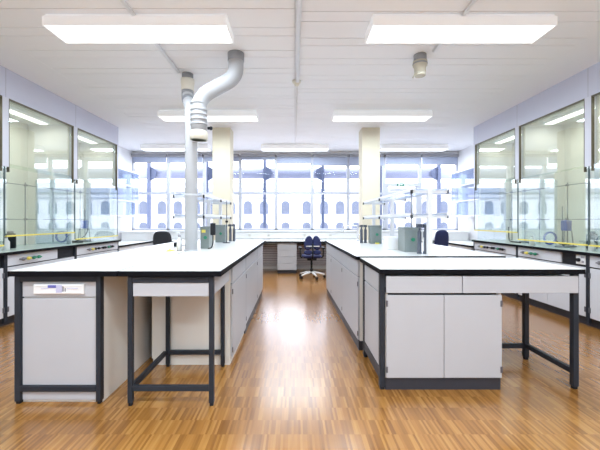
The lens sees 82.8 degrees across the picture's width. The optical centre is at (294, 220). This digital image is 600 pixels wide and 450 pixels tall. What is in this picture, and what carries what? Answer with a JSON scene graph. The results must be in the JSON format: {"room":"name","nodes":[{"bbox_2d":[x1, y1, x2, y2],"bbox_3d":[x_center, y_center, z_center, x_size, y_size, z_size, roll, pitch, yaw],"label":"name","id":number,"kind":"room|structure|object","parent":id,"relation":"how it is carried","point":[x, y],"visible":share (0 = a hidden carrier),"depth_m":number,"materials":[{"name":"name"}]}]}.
{"room":"science laboratory","nodes":[
{"label":"science laboratory","id":0,"kind":"room"},
{"bbox_2d":[86,146,131,239],"bbox_3d":[-4.245,-0.267,3.250,0.150,3.000,11.200,0,0,0],"label":"wall","id":1,"kind":"structure","parent":0,"point":[99,226],"depth_m":8.06,"materials":[{"name":"white paint"}]},
{"bbox_2d":[0,37,171,150],"bbox_3d":[-3.500,-1.772,3.250,1.340,0.013,10.900,0,0,0],"label":"bulkhead","id":2,"kind":"object","parent":1,"relation":"attached to","point":[131,134],"depth_m":4.77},
{"bbox_2d":[90,167,138,216],"bbox_3d":[-3.958,-0.612,7.550,0.404,1.050,1.280,0,0,0],"label":"upper cabinet","id":3,"kind":"object","parent":1,"relation":"attached to","point":[103,201],"visible":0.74,"depth_m":7.48,"materials":[{"name":"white glass"}]},
{"bbox_2d":[91,198,138,202],"bbox_3d":[-3.952,-0.439,7.550,0.392,0.024,1.240,0,0,0],"label":"shelf","id":4,"kind":"object","parent":3,"relation":"attached to","point":[101,200],"depth_m":7.26,"materials":[{"name":"glass"}]},
{"bbox_2d":[118,183,138,187],"bbox_3d":[-3.952,-0.789,7.550,0.392,0.024,1.240,0,0,0],"label":"shelf","id":5,"kind":"object","parent":3,"relation":"attached to","point":[120,185],"depth_m":7.77,"materials":[{"name":"glass"}]},
{"bbox_2d":[212,128,232,239],"bbox_3d":[-1.400,-0.267,6.630,0.340,3.000,0.340,0,0,0],"label":"column","id":6,"kind":"structure","parent":0,"point":[222,138],"depth_m":6.46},
{"bbox_2d":[132,151,457,268],"bbox_3d":[0.000,-0.267,8.775,8.340,3.000,0.150,0,0,0],"label":"wall","id":7,"kind":"structure","parent":0,"point":[133,152],"depth_m":8.70,"materials":[{"name":"white paint"}]},
{"bbox_2d":[120,231,156,240],"bbox_3d":[-3.700,0.368,8.300,0.800,0.215,0.660,0,0,0],"label":"wall panel","id":8,"kind":"object","parent":7,"relation":"attached to","point":[126,235],"depth_m":8.00,"materials":[{"name":"white plastic"}]},
{"bbox_2d":[132,155,167,229],"bbox_3d":[-3.709,-0.712,8.745,0.922,1.920,0.090,0,0,0],"label":"window","id":9,"kind":"structure","parent":7,"relation":"in","point":[133,164],"depth_m":8.70,"materials":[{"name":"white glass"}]},
{"bbox_2d":[131,154,166,162],"bbox_3d":[-3.709,-1.582,8.652,0.882,0.220,0.085,0,0,0],"label":"roller blind","id":10,"kind":"object","parent":9,"relation":"attached to","point":[137,158],"visible":1,"depth_m":8.67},
{"bbox_2d":[168,155,203,229],"bbox_3d":[-2.787,-0.712,8.745,0.922,1.920,0.090,0,0,0],"label":"window","id":11,"kind":"structure","parent":7,"relation":"in","point":[169,164],"depth_m":8.70,"materials":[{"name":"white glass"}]},
{"bbox_2d":[168,154,202,162],"bbox_3d":[-2.787,-1.582,8.652,0.882,0.220,0.085,0,0,0],"label":"roller blind","id":12,"kind":"object","parent":11,"relation":"attached to","point":[173,158],"visible":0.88,"depth_m":8.67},
{"bbox_2d":[204,155,239,229],"bbox_3d":[-1.865,-0.712,8.745,0.922,1.920,0.090,0,0,0],"label":"window","id":13,"kind":"structure","parent":7,"relation":"in","point":[239,155],"depth_m":8.70,"materials":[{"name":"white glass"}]},
{"bbox_2d":[204,154,238,161],"bbox_3d":[-1.865,-1.597,8.652,0.882,0.190,0.085,0,0,0],"label":"roller blind","id":14,"kind":"object","parent":13,"relation":"attached to","point":[208,157],"visible":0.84,"depth_m":8.66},
{"bbox_2d":[240,155,275,229],"bbox_3d":[-0.943,-0.712,8.745,0.922,1.920,0.090,0,0,0],"label":"window","id":15,"kind":"structure","parent":7,"relation":"in","point":[241,193],"depth_m":8.70,"materials":[{"name":"white metal"}]},
{"bbox_2d":[240,154,274,159],"bbox_3d":[-0.943,-1.617,8.652,0.882,0.150,0.085,0,0,0],"label":"roller blind","id":16,"kind":"object","parent":15,"relation":"attached to","point":[243,156],"visible":1,"depth_m":8.61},
{"bbox_2d":[276,155,311,229],"bbox_3d":[-0.021,-0.712,8.745,0.922,1.920,0.090,0,0,0],"label":"window","id":17,"kind":"structure","parent":7,"relation":"in","point":[277,193],"depth_m":8.70,"materials":[{"name":"white metal"}]},
{"bbox_2d":[277,154,311,163],"bbox_3d":[-0.021,-1.572,8.652,0.882,0.240,0.085,0,0,0],"label":"roller blind","id":18,"kind":"object","parent":17,"relation":"attached to","point":[281,158],"visible":1,"depth_m":8.67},
{"bbox_2d":[131,230,458,231],"bbox_3d":[0.000,0.267,8.650,8.320,0.032,0.100,0,0,0],"label":"window sill","id":19,"kind":"structure","parent":7,"relation":"attached to","point":[131,230],"depth_m":8.60,"materials":[{"name":"white plastic"}]},
{"bbox_2d":[169,232,422,238],"bbox_3d":[0.000,0.381,8.665,7.800,0.155,0.067,0,0,0],"label":"cable trunking","id":20,"kind":"object","parent":7,"relation":"attached to","point":[238,235],"visible":0.52,"depth_m":8.64,"materials":[{"name":"white plastic"}]},
{"bbox_2d":[312,155,347,229],"bbox_3d":[0.901,-0.712,8.745,0.922,1.920,0.090,0,0,0],"label":"window","id":21,"kind":"structure","parent":7,"relation":"in","point":[313,193],"depth_m":8.70,"materials":[{"name":"white metal"}]},
{"bbox_2d":[313,154,347,165],"bbox_3d":[0.901,-1.542,8.652,0.882,0.300,0.085,0,0,0],"label":"roller blind","id":22,"kind":"object","parent":21,"relation":"attached to","point":[318,159],"visible":1,"depth_m":8.67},
{"bbox_2d":[348,155,383,229],"bbox_3d":[1.823,-0.712,8.745,0.922,1.920,0.090,0,0,0],"label":"window","id":23,"kind":"structure","parent":7,"relation":"in","point":[349,193],"depth_m":8.70,"materials":[{"name":"white metal"}]},
{"bbox_2d":[349,154,383,165],"bbox_3d":[1.823,-1.542,8.652,0.882,0.300,0.085,0,0,0],"label":"roller blind","id":24,"kind":"object","parent":23,"relation":"attached to","point":[354,158],"visible":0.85,"depth_m":8.67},
{"bbox_2d":[384,155,419,229],"bbox_3d":[2.745,-0.712,8.730,0.922,1.920,0.120,0,0,0],"label":"window","id":25,"kind":"structure","parent":7,"relation":"in","point":[386,185],"depth_m":8.70,"materials":[{"name":"white metal"}]},
{"bbox_2d":[385,154,420,164],"bbox_3d":[2.745,-1.557,8.652,0.882,0.270,0.085,0,0,0],"label":"roller blind","id":26,"kind":"object","parent":25,"relation":"attached to","point":[391,159],"visible":1,"depth_m":8.67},
{"bbox_2d":[420,157,457,229],"bbox_3d":[3.688,-0.712,8.745,0.964,1.920,0.090,0,0,0],"label":"window","id":27,"kind":"structure","parent":7,"relation":"in","point":[456,166],"depth_m":8.70,"materials":[{"name":"white metal"}]},
{"bbox_2d":[421,154,458,164],"bbox_3d":[3.688,-1.557,8.652,0.924,0.270,0.085,0,0,0],"label":"roller blind","id":28,"kind":"object","parent":27,"relation":"attached to","point":[427,159],"visible":1,"depth_m":8.67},
{"bbox_2d":[433,231,469,240],"bbox_3d":[3.700,0.368,8.300,0.800,0.215,0.660,0,0,0],"label":"window sill","id":29,"kind":"structure","parent":7,"relation":"attached to","point":[453,235],"depth_m":8.00,"materials":[{"name":"white plastic"}]},
{"bbox_2d":[0,269,599,449],"bbox_3d":[0.000,1.293,3.225,8.640,0.120,11.150,0,0,0],"label":"floor","id":30,"kind":"structure","parent":0,"point":[297,378],"depth_m":2.27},
{"bbox_2d":[0,65,9,322],"bbox_3d":[-3.684,-0.266,3.303,0.812,2.997,1.255,0,0,0],"label":"fume hood","id":31,"kind":"object","parent":30,"relation":"on","point":[2,69],"visible":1,"depth_m":3.90,"materials":[{"name":"grey"}]},
{"bbox_2d":[0,68,78,326],"bbox_3d":[-3.684,-0.266,4.558,0.812,2.997,1.255,0,0,0],"label":"fume hood","id":32,"kind":"object","parent":30,"relation":"on","point":[40,123],"visible":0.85,"depth_m":4.92,"materials":[{"name":"grey"}]},
{"bbox_2d":[4,231,15,247],"bbox_3d":[-3.700,0.248,4.420,0.118,0.220,0.120,0,0,0],"label":"canister","id":33,"kind":"object","parent":32,"relation":"on","point":[12,240],"visible":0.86,"depth_m":4.39,"materials":[{"name":"black plastic"}]},
{"bbox_2d":[10,106,49,124],"bbox_3d":[-3.695,-1.435,4.558,0.140,0.045,0.940,0,0,0],"label":"lamp","id":34,"kind":"object","parent":32,"relation":"attached to","point":[13,110],"depth_m":4.66,"materials":[{"name":"white"}]},
{"bbox_2d":[0,244,78,254],"bbox_3d":[-3.695,0.379,4.558,0.790,0.039,1.255,0,0,0],"label":"countertop","id":35,"kind":"structure","parent":32,"relation":"on","point":[27,248],"depth_m":4.53,"materials":[{"name":"white"}]},
{"bbox_2d":[36,105,120,258],"bbox_3d":[-3.684,-0.266,5.812,0.812,2.997,1.255,0,0,0],"label":"fume hood","id":36,"kind":"object","parent":30,"relation":"on","point":[96,138],"depth_m":6.01,"materials":[{"name":"grey"}]},
{"bbox_2d":[37,239,120,245],"bbox_3d":[-3.695,0.379,5.812,0.790,0.039,1.255,0,0,0],"label":"countertop","id":37,"kind":"structure","parent":36,"relation":"on","point":[95,241],"depth_m":5.77,"materials":[{"name":"white"}]},
{"bbox_2d":[76,220,92,241],"bbox_3d":[-3.620,0.083,5.850,0.220,0.550,0.140,0,0,-23],"label":"stand","id":38,"kind":"object","parent":36,"relation":"on","point":[84,223],"visible":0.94,"depth_m":5.81,"materials":[{"name":"silver metal"}]},
{"bbox_2d":[78,134,98,143],"bbox_3d":[-3.695,-1.440,5.812,0.140,0.035,0.940,0,0,0],"label":"lamp","id":39,"kind":"object","parent":36,"relation":"attached to","point":[85,138],"depth_m":6.00,"materials":[{"name":"white"}]},
{"bbox_2d":[14,276,151,403],"bbox_3d":[-1.593,0.802,2.976,0.578,0.862,1.404,0,0,0],"label":"base cabinet","id":40,"kind":"object","parent":30,"relation":"on","point":[70,333],"visible":0.83,"depth_m":2.30,"materials":[{"name":"beige laminate"}]},
{"bbox_2d":[8,251,185,276],"bbox_3d":[-1.526,0.349,2.959,0.718,0.038,1.462,0,0,0],"label":"countertop","id":41,"kind":"structure","parent":40,"relation":"on","point":[109,264],"depth_m":2.49,"materials":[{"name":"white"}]},
{"bbox_2d":[119,240,152,250],"bbox_3d":[-3.750,0.855,7.560,0.800,0.757,2.180,0,0,0],"label":"desk","id":42,"kind":"object","parent":30,"relation":"on","point":[123,245],"visible":0.19,"depth_m":7.28,"materials":[{"name":"white"}]},
{"bbox_2d":[153,231,171,244],"bbox_3d":[-2.699,0.726,7.341,0.576,1.014,0.613,0,0,9],"label":"office chair","id":43,"kind":"object","parent":30,"relation":"on","point":[159,237],"visible":0.28,"depth_m":7.04,"materials":[{"name":"fabric"}]},
{"bbox_2d":[127,271,228,405],"bbox_3d":[-0.826,0.803,2.572,0.572,0.860,0.637,0,0,0],"label":"frame","id":44,"kind":"object","parent":30,"relation":"on","point":[136,286],"visible":0.85,"depth_m":2.26,"materials":[{"name":"metal"}]},
{"bbox_2d":[118,251,249,276],"bbox_3d":[-0.824,0.349,2.959,0.678,0.038,1.462,0,0,0],"label":"countertop","id":45,"kind":"structure","parent":44,"relation":"on","point":[188,263],"depth_m":2.49,"materials":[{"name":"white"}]},
{"bbox_2d":[152,258,245,364],"bbox_3d":[-0.876,0.803,3.305,0.694,0.860,0.800,0,0,0],"label":"base cabinet","id":46,"kind":"object","parent":30,"relation":"on","point":[189,315],"visible":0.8,"depth_m":2.90,"materials":[{"name":"beige laminate"}]},
{"bbox_2d":[244,249,256,333],"bbox_3d":[-1.186,0.803,4.253,1.314,0.860,1.095,0,0,0],"label":"base cabinet","id":47,"kind":"object","parent":30,"relation":"on","point":[251,260],"visible":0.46,"depth_m":4.17,"materials":[{"name":"beige laminate"}]},
{"bbox_2d":[124,240,265,253],"bbox_3d":[-1.187,0.349,4.692,1.397,0.038,1.995,0,0,0],"label":"countertop","id":48,"kind":"structure","parent":47,"relation":"on","point":[238,245],"depth_m":4.32,"materials":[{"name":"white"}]},
{"bbox_2d":[181,72,197,250],"bbox_3d":[-1.218,-0.720,3.911,0.159,2.100,0.566,0,0,-22],"label":"duct","id":49,"kind":"object","parent":48,"relation":"on","point":[187,81],"visible":0.84,"depth_m":3.67,"materials":[{"name":"grey plastic"}]},
{"bbox_2d":[173,193,230,248],"bbox_3d":[-1.225,0.006,4.753,0.356,0.647,1.765,0,0,0],"label":"rack","id":50,"kind":"object","parent":48,"relation":"on","point":[208,216],"visible":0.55,"depth_m":4.82,"materials":[{"name":"metal"}]},
{"bbox_2d":[200,226,211,248],"bbox_3d":[-1.060,0.200,4.085,0.112,0.260,0.222,0,0,0],"label":"box","id":51,"kind":"object","parent":48,"relation":"on","point":[206,238],"visible":0.83,"depth_m":3.99,"materials":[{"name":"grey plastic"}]},
{"bbox_2d":[208,223,215,248],"bbox_3d":[-0.968,0.179,3.953,0.083,0.299,0.055,0,0,0],"label":"connector","id":52,"kind":"object","parent":48,"relation":"on","point":[212,225],"visible":1,"depth_m":3.94,"materials":[{"name":"black plastic"}]},
{"bbox_2d":[215,225,227,241],"bbox_3d":[-1.130,0.198,5.215,0.157,0.265,0.202,0,0,0],"label":"box","id":53,"kind":"object","parent":48,"relation":"on","point":[220,236],"visible":0.78,"depth_m":5.13,"materials":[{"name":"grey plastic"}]},
{"bbox_2d":[257,245,262,305],"bbox_3d":[-1.186,0.803,5.220,1.314,0.860,0.840,0,0,0],"label":"base cabinet","id":54,"kind":"object","parent":30,"relation":"on","point":[260,249],"visible":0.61,"depth_m":5.10,"materials":[{"name":"beige laminate"}]},
{"bbox_2d":[277,243,296,272],"bbox_3d":[-0.185,0.873,8.210,0.450,0.720,0.620,0,0,0],"label":"drawer pedestal","id":55,"kind":"object","parent":30,"relation":"on","point":[286,252],"visible":0.99,"depth_m":7.90,"materials":[{"name":"grey laminate"}]},
{"bbox_2d":[262,244,326,264],"bbox_3d":[-0.100,0.913,8.645,2.600,0.640,0.090,0,0,0],"label":"radiator","id":56,"kind":"object","parent":30,"relation":"on","point":[269,253],"visible":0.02,"depth_m":8.60,"materials":[{"name":"grey"}]},
{"bbox_2d":[172,239,433,242],"bbox_3d":[0.000,0.855,8.250,6.400,0.757,0.840,0,0,0],"label":"desk","id":57,"kind":"object","parent":30,"relation":"on","point":[173,240],"visible":0.14,"depth_m":8.09,"materials":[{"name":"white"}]},
{"bbox_2d":[298,236,325,279],"bbox_3d":[0.373,0.775,7.300,0.585,0.914,0.603,0,0,-3],"label":"office chair","id":58,"kind":"object","parent":30,"relation":"on","point":[315,244],"visible":1,"depth_m":7.07,"materials":[{"name":"fabric"}]},
{"bbox_2d":[326,243,331,301],"bbox_3d":[1.225,0.803,5.464,1.384,0.860,0.620,0,0,-2],"label":"base cabinet","id":59,"kind":"object","parent":30,"relation":"on","point":[328,247],"visible":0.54,"depth_m":5.46,"materials":[{"name":"beige laminate"}]},
{"bbox_2d":[331,246,342,320],"bbox_3d":[1.247,0.803,4.654,1.384,0.860,1.000,0,0,-2],"label":"base cabinet","id":60,"kind":"object","parent":30,"relation":"on","point":[336,255],"visible":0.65,"depth_m":4.59,"materials":[{"name":"beige laminate"}]},
{"bbox_2d":[325,240,505,259],"bbox_3d":[1.258,0.354,4.509,1.440,0.036,2.570,0,0,-2],"label":"countertop","id":61,"kind":"structure","parent":60,"relation":"on","point":[357,250],"depth_m":3.57,"materials":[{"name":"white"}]},
{"bbox_2d":[359,225,366,242],"bbox_3d":[1.028,0.201,5.106,0.115,0.270,0.080,0,0,0],"label":"tap","id":62,"kind":"object","parent":61,"relation":"on","point":[361,226],"visible":1,"depth_m":5.10,"materials":[{"name":"grey"}]},
{"bbox_2d":[368,225,381,243],"bbox_3d":[1.180,0.203,5.015,0.172,0.265,0.182,0,0,0],"label":"box","id":63,"kind":"object","parent":61,"relation":"on","point":[374,231],"visible":0.97,"depth_m":4.94,"materials":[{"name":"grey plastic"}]},
{"bbox_2d":[384,236,397,248],"bbox_3d":[1.135,0.264,4.019,0.130,0.145,0.163,0,0,0],"label":"box","id":64,"kind":"object","parent":61,"relation":"on","point":[390,242],"visible":0.9,"depth_m":3.94,"materials":[{"name":"plastic"}]},
{"bbox_2d":[363,187,448,255],"bbox_3d":[1.290,0.011,4.412,0.356,0.650,2.405,0,0,0],"label":"rack","id":65,"kind":"object","parent":61,"relation":"on","point":[429,215],"visible":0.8,"depth_m":3.28,"materials":[{"name":"metal"}]},
{"bbox_2d":[397,227,417,251],"bbox_3d":[1.245,0.203,3.735,0.162,0.265,0.262,0,0,0],"label":"box","id":66,"kind":"object","parent":61,"relation":"on","point":[407,236],"visible":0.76,"depth_m":3.62,"materials":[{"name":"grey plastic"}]},
{"bbox_2d":[416,224,425,253],"bbox_3d":[1.290,0.186,3.436,0.115,0.300,0.080,0,0,0],"label":"tap","id":67,"kind":"object","parent":61,"relation":"on","point":[421,241],"visible":0.84,"depth_m":3.43,"materials":[{"name":"grey"}]},
{"bbox_2d":[342,252,500,349],"bbox_3d":[1.272,0.803,3.699,1.384,0.860,0.910,0,0,-2],"label":"base cabinet","id":68,"kind":"object","parent":30,"relation":"on","point":[352,269],"visible":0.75,"depth_m":3.43,"materials":[{"name":"beige laminate"}]},
{"bbox_2d":[370,287,502,389],"bbox_3d":[1.079,0.883,2.728,0.842,0.700,0.544,0,0,0],"label":"base cabinet","id":69,"kind":"object","parent":30,"relation":"on","point":[434,341],"visible":0.91,"depth_m":2.46,"materials":[{"name":"beige laminate"}]},
{"bbox_2d":[434,230,448,245],"bbox_3d":[2.814,0.711,7.050,0.595,1.043,0.614,0,0,-29],"label":"office chair","id":70,"kind":"object","parent":30,"relation":"on","point":[441,236],"visible":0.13,"depth_m":6.77,"materials":[{"name":"blue fabric"}]},
{"bbox_2d":[433,240,473,250],"bbox_3d":[3.750,0.855,7.560,0.800,0.757,2.180,0,0,0],"label":"desk","id":71,"kind":"object","parent":30,"relation":"on","point":[468,245],"visible":0.16,"depth_m":7.04,"materials":[{"name":"white"}]},
{"bbox_2d":[363,264,578,388],"bbox_3d":[1.343,0.809,2.776,1.453,0.848,0.645,0,0,0],"label":"lab bench","id":72,"kind":"object","parent":30,"relation":"on","point":[374,283],"visible":0.8,"depth_m":2.47,"materials":[{"name":"laminate"}]},
{"bbox_2d":[360,258,585,273],"bbox_3d":[1.343,0.366,2.811,1.474,0.036,0.758,0,0,0],"label":"countertop","id":73,"kind":"structure","parent":72,"relation":"on","point":[380,265],"depth_m":2.57,"materials":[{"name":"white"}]},
{"bbox_2d":[471,105,556,300],"bbox_3d":[3.724,-0.266,5.812,0.812,2.997,1.255,0,0,0],"label":"fume hood","id":74,"kind":"object","parent":30,"relation":"on","point":[495,139],"visible":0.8,"depth_m":6.00,"materials":[{"name":"grey"}]},
{"bbox_2d":[493,133,514,143],"bbox_3d":[3.735,-1.440,5.812,0.140,0.035,0.940,0,0,0],"label":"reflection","id":75,"kind":"object","parent":74,"relation":"attached to","point":[511,136],"depth_m":5.97,"materials":[{"name":"white"}]},
{"bbox_2d":[471,239,556,246],"bbox_3d":[3.735,0.379,5.812,0.790,0.039,1.255,0,0,0],"label":"countertop","id":76,"kind":"structure","parent":74,"relation":"on","point":[505,242],"depth_m":5.81,"materials":[{"name":"white"}]},
{"bbox_2d":[514,68,599,326],"bbox_3d":[3.724,-0.266,4.558,0.812,2.997,1.255,0,0,0],"label":"fume hood","id":77,"kind":"object","parent":30,"relation":"on","point":[552,124],"depth_m":4.87,"materials":[{"name":"grey"}]},
{"bbox_2d":[514,244,599,254],"bbox_3d":[3.735,0.379,4.558,0.790,0.039,1.255,0,0,0],"label":"countertop","id":78,"kind":"structure","parent":77,"relation":"on","point":[580,249],"depth_m":4.52,"materials":[{"name":"white"}]},
{"bbox_2d":[543,106,583,124],"bbox_3d":[3.735,-1.435,4.558,0.140,0.045,0.940,0,0,0],"label":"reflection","id":79,"kind":"object","parent":77,"relation":"attached to","point":[579,110],"depth_m":4.65,"materials":[{"name":"white"}]},
{"bbox_2d":[554,206,576,247],"bbox_3d":[3.660,0.083,4.600,0.220,0.550,0.140,0,0,-17],"label":"stand","id":80,"kind":"object","parent":77,"relation":"on","point":[566,225],"visible":0.98,"depth_m":4.56,"materials":[{"name":"silver metal"}]},
{"bbox_2d":[586,231,597,248],"bbox_3d":[3.800,0.248,4.350,0.118,0.220,0.120,0,0,0],"label":"canister","id":81,"kind":"object","parent":77,"relation":"on","point":[593,235],"visible":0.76,"depth_m":4.31,"materials":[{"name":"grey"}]},
{"bbox_2d":[584,62,599,328],"bbox_3d":[3.724,-0.266,3.303,0.812,2.997,1.255,0,0,0],"label":"fume hood","id":82,"kind":"object","parent":30,"relation":"on","point":[594,70],"visible":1,"depth_m":3.88,"materials":[{"name":"grey"}]},
{"bbox_2d":[0,0,599,150],"bbox_3d":[0.000,-1.827,3.250,8.640,0.120,11.200,0,0,0],"label":"ceiling","id":83,"kind":"structure","parent":0,"point":[339,71],"depth_m":3.75,"materials":[{"name":"grey"}]},
{"bbox_2d":[42,14,233,43],"bbox_3d":[-1.360,-1.712,3.035,1.566,0.111,0.310,0,0,0],"label":"ceiling light","id":84,"kind":"object","parent":83,"relation":"attached to","point":[70,28],"visible":1,"depth_m":2.94,"materials":[{"name":"white"}]},
{"bbox_2d":[47,26,230,42],"bbox_3d":[-1.360,-1.668,3.035,1.526,0.014,0.284,0,0,0],"label":"diffuser","id":85,"kind":"object","parent":84,"relation":"attached to","point":[68,34],"depth_m":3.04,"materials":[{"name":"white"}]},
{"bbox_2d":[120,0,179,72],"bbox_3d":[-1.370,-1.747,1.000,0.040,0.040,6.000,0,0,0],"label":"conduit","id":86,"kind":"object","parent":83,"relation":"attached to","point":[123,2],"visible":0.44,"depth_m":3.42,"materials":[{"name":"white plastic"}]},
{"bbox_2d":[140,144,210,150],"bbox_3d":[-2.790,-1.712,8.000,1.566,0.111,0.310,0,0,0],"label":"ceiling light","id":87,"kind":"object","parent":83,"relation":"attached to","point":[146,147],"visible":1,"depth_m":7.84,"materials":[{"name":"white"}]},
{"bbox_2d":[143,149,209,150],"bbox_3d":[-2.790,-1.668,8.000,1.526,0.014,0.284,0,0,0],"label":"diffuser","id":88,"kind":"object","parent":87,"relation":"attached to","point":[143,149],"depth_m":7.98,"materials":[{"name":"white"}]},
{"bbox_2d":[158,110,257,121],"bbox_3d":[-1.395,-1.712,5.545,1.566,0.111,0.310,0,0,0],"label":"ceiling light","id":89,"kind":"object","parent":83,"relation":"attached to","point":[165,115],"visible":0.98,"depth_m":5.40,"materials":[{"name":"white"}]},
{"bbox_2d":[160,116,256,120],"bbox_3d":[-1.395,-1.668,5.545,1.526,0.014,0.284,0,0,0],"label":"diffuser","id":90,"kind":"object","parent":89,"relation":"attached to","point":[165,118],"depth_m":5.54,"materials":[{"name":"white"}]},
{"bbox_2d":[190,49,243,141],"bbox_3d":[-0.825,-1.310,3.600,0.574,0.915,0.190,0,0,0],"label":"duct","id":91,"kind":"object","parent":83,"relation":"hanging from","point":[232,77],"visible":1,"depth_m":3.53,"materials":[{"name":"grey plastic"}]},
{"bbox_2d":[261,144,328,150],"bbox_3d":[0.000,-1.712,8.000,1.566,0.111,0.310,0,0,0],"label":"ceiling light","id":92,"kind":"object","parent":83,"relation":"attached to","point":[264,147],"visible":1,"depth_m":7.84,"materials":[{"name":"white"}]},
{"bbox_2d":[262,149,327,150],"bbox_3d":[0.000,-1.668,8.000,1.526,0.014,0.284,0,0,0],"label":"diffuser","id":93,"kind":"object","parent":92,"relation":"attached to","point":[262,149],"depth_m":8.01,"materials":[{"name":"white"}]},
{"bbox_2d":[296,0,301,133],"bbox_3d":[0.030,-1.742,2.900,0.046,0.049,9.800,0,0,0],"label":"conduit","id":94,"kind":"object","parent":83,"relation":"attached to","point":[298,2],"visible":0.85,"depth_m":3.26,"materials":[{"name":"white plastic"}]},
{"bbox_2d":[332,110,432,121],"bbox_3d":[1.400,-1.712,5.545,1.566,0.111,0.310,0,0,0],"label":"ceiling light","id":95,"kind":"object","parent":83,"relation":"attached to","point":[338,115],"visible":1,"depth_m":5.40,"materials":[{"name":"white"}]},
{"bbox_2d":[333,116,429,120],"bbox_3d":[1.400,-1.668,5.545,1.526,0.014,0.284,0,0,0],"label":"diffuser","id":96,"kind":"object","parent":95,"relation":"attached to","point":[335,118],"depth_m":5.54,"materials":[{"name":"white"}]},
{"bbox_2d":[380,144,448,150],"bbox_3d":[2.770,-1.712,8.000,1.566,0.111,0.310,0,0,0],"label":"ceiling light","id":97,"kind":"object","parent":83,"relation":"attached to","point":[383,147],"visible":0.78,"depth_m":7.84,"materials":[{"name":"white"}]},
{"bbox_2d":[380,149,445,150],"bbox_3d":[2.770,-1.668,8.000,1.526,0.014,0.284,0,0,0],"label":"diffuser","id":98,"kind":"object","parent":97,"relation":"attached to","point":[380,149],"depth_m":7.95,"materials":[{"name":"white"}]},
{"bbox_2d":[412,52,427,77],"bbox_3d":[1.332,-1.643,3.630,0.159,0.248,0.154,0,0,0],"label":"stub","id":99,"kind":"object","parent":83,"relation":"hanging from","point":[420,62],"visible":1,"depth_m":3.58,"materials":[{"name":"grey plastic"}]},
{"bbox_2d":[432,0,477,51],"bbox_3d":[1.430,-1.747,0.750,0.040,0.040,5.500,0,0,0],"label":"conduit","id":100,"kind":"object","parent":83,"relation":"attached to","point":[473,2],"visible":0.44,"depth_m":2.82,"materials":[{"name":"white plastic"}]},
{"bbox_2d":[365,14,556,43],"bbox_3d":[1.440,-1.712,3.035,1.566,0.111,0.310,0,0,0],"label":"ceiling light","id":101,"kind":"object","parent":83,"relation":"attached to","point":[382,28],"visible":1,"depth_m":2.94,"materials":[{"name":"white"}]},
{"bbox_2d":[367,26,551,42],"bbox_3d":[1.440,-1.668,3.035,1.526,0.014,0.284,0,0,0],"label":"diffuser","id":102,"kind":"object","parent":101,"relation":"attached to","point":[376,34],"depth_m":3.04,"materials":[{"name":"white"}]},
{"bbox_2d":[359,128,379,239],"bbox_3d":[1.445,-0.267,6.630,0.340,3.000,0.340,0,0,0],"label":"column","id":103,"kind":"structure","parent":0,"point":[369,138],"depth_m":6.46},
{"bbox_2d":[458,145,505,240],"bbox_3d":[4.245,-0.267,3.250,0.150,3.000,11.200,0,0,0],"label":"wall","id":104,"kind":"structure","parent":0,"point":[466,156],"depth_m":7.94,"materials":[{"name":"white paint"}]},
{"bbox_2d":[451,167,499,216],"bbox_3d":[3.958,-0.612,7.550,0.404,1.050,1.280,0,0,0],"label":"upper cabinet","id":105,"kind":"object","parent":104,"relation":"attached to","point":[487,200],"visible":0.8,"depth_m":7.50,"materials":[{"name":"clear glass"}]},
{"bbox_2d":[451,182,473,187],"bbox_3d":[3.952,-0.789,7.550,0.392,0.024,1.240,0,0,0],"label":"shelf","id":106,"kind":"object","parent":105,"relation":"attached to","point":[471,185],"depth_m":7.77,"materials":[{"name":"glass"}]},
{"bbox_2d":[451,198,498,202],"bbox_3d":[3.952,-0.439,7.550,0.392,0.024,1.240,0,0,0],"label":"shelf","id":107,"kind":"object","parent":105,"relation":"attached to","point":[483,200],"depth_m":7.26,"materials":[{"name":"glass"}]},
{"bbox_2d":[418,30,599,150],"bbox_3d":[3.500,-1.772,3.250,1.340,0.013,10.900,0,0,0],"label":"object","id":108,"kind":"structure","parent":104,"relation":"attached to","point":[459,134],"depth_m":4.62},
{"label":"outside","id":109,"kind":"structure","parent":0,"visible":0},
{"bbox_3d":[0.000,7.333,44.500,120.000,0.200,71.000,0,0,0],"label":"ground","id":110,"kind":"structure","parent":109,"visible":0},
{"bbox_2d":[147,163,156,227],"bbox_3d":[-4.015,2.533,9.550,0.250,9.400,0.100,0,0,0],"label":"post","id":111,"kind":"object","parent":110,"relation":"on","point":[151,172],"visible":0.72,"depth_m":9.50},
{"bbox_2d":[135,168,454,178],"bbox_3d":[0.000,-1.347,9.758,15.000,0.310,0.310,0,0,0],"label":"tube","id":112,"kind":"object","parent":111,"relation":"attached to","point":[176,173],"visible":0.32,"depth_m":9.62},
{"bbox_2d":[206,162,211,225],"bbox_3d":[-2.385,2.533,9.550,0.250,9.400,0.100,0,0,0],"label":"post","id":113,"kind":"object","parent":110,"relation":"on","point":[208,169],"visible":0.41,"depth_m":9.50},
{"bbox_2d":[263,160,271,227],"bbox_3d":[-0.765,2.533,9.550,0.250,9.400,0.100,0,0,0],"label":"post","id":114,"kind":"object","parent":110,"relation":"on","point":[267,173],"visible":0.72,"depth_m":9.50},
{"bbox_2d":[135,183,454,227],"bbox_3d":[0.000,1.733,33.975,52.400,11.000,8.650,0,0,0],"label":"building","id":115,"kind":"structure","parent":110,"relation":"on","point":[294,211],"depth_m":30.00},
{"bbox_2d":[315,166,323,227],"bbox_3d":[0.695,2.533,9.550,0.250,9.400,0.100,0,0,0],"label":"post","id":116,"kind":"object","parent":110,"relation":"on","point":[319,173],"visible":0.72,"depth_m":9.50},
{"bbox_2d":[431,165,440,227],"bbox_3d":[3.955,2.533,9.550,0.250,9.400,0.100,0,0,0],"label":"post","id":117,"kind":"object","parent":110,"relation":"on","point":[436,172],"visible":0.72,"depth_m":9.50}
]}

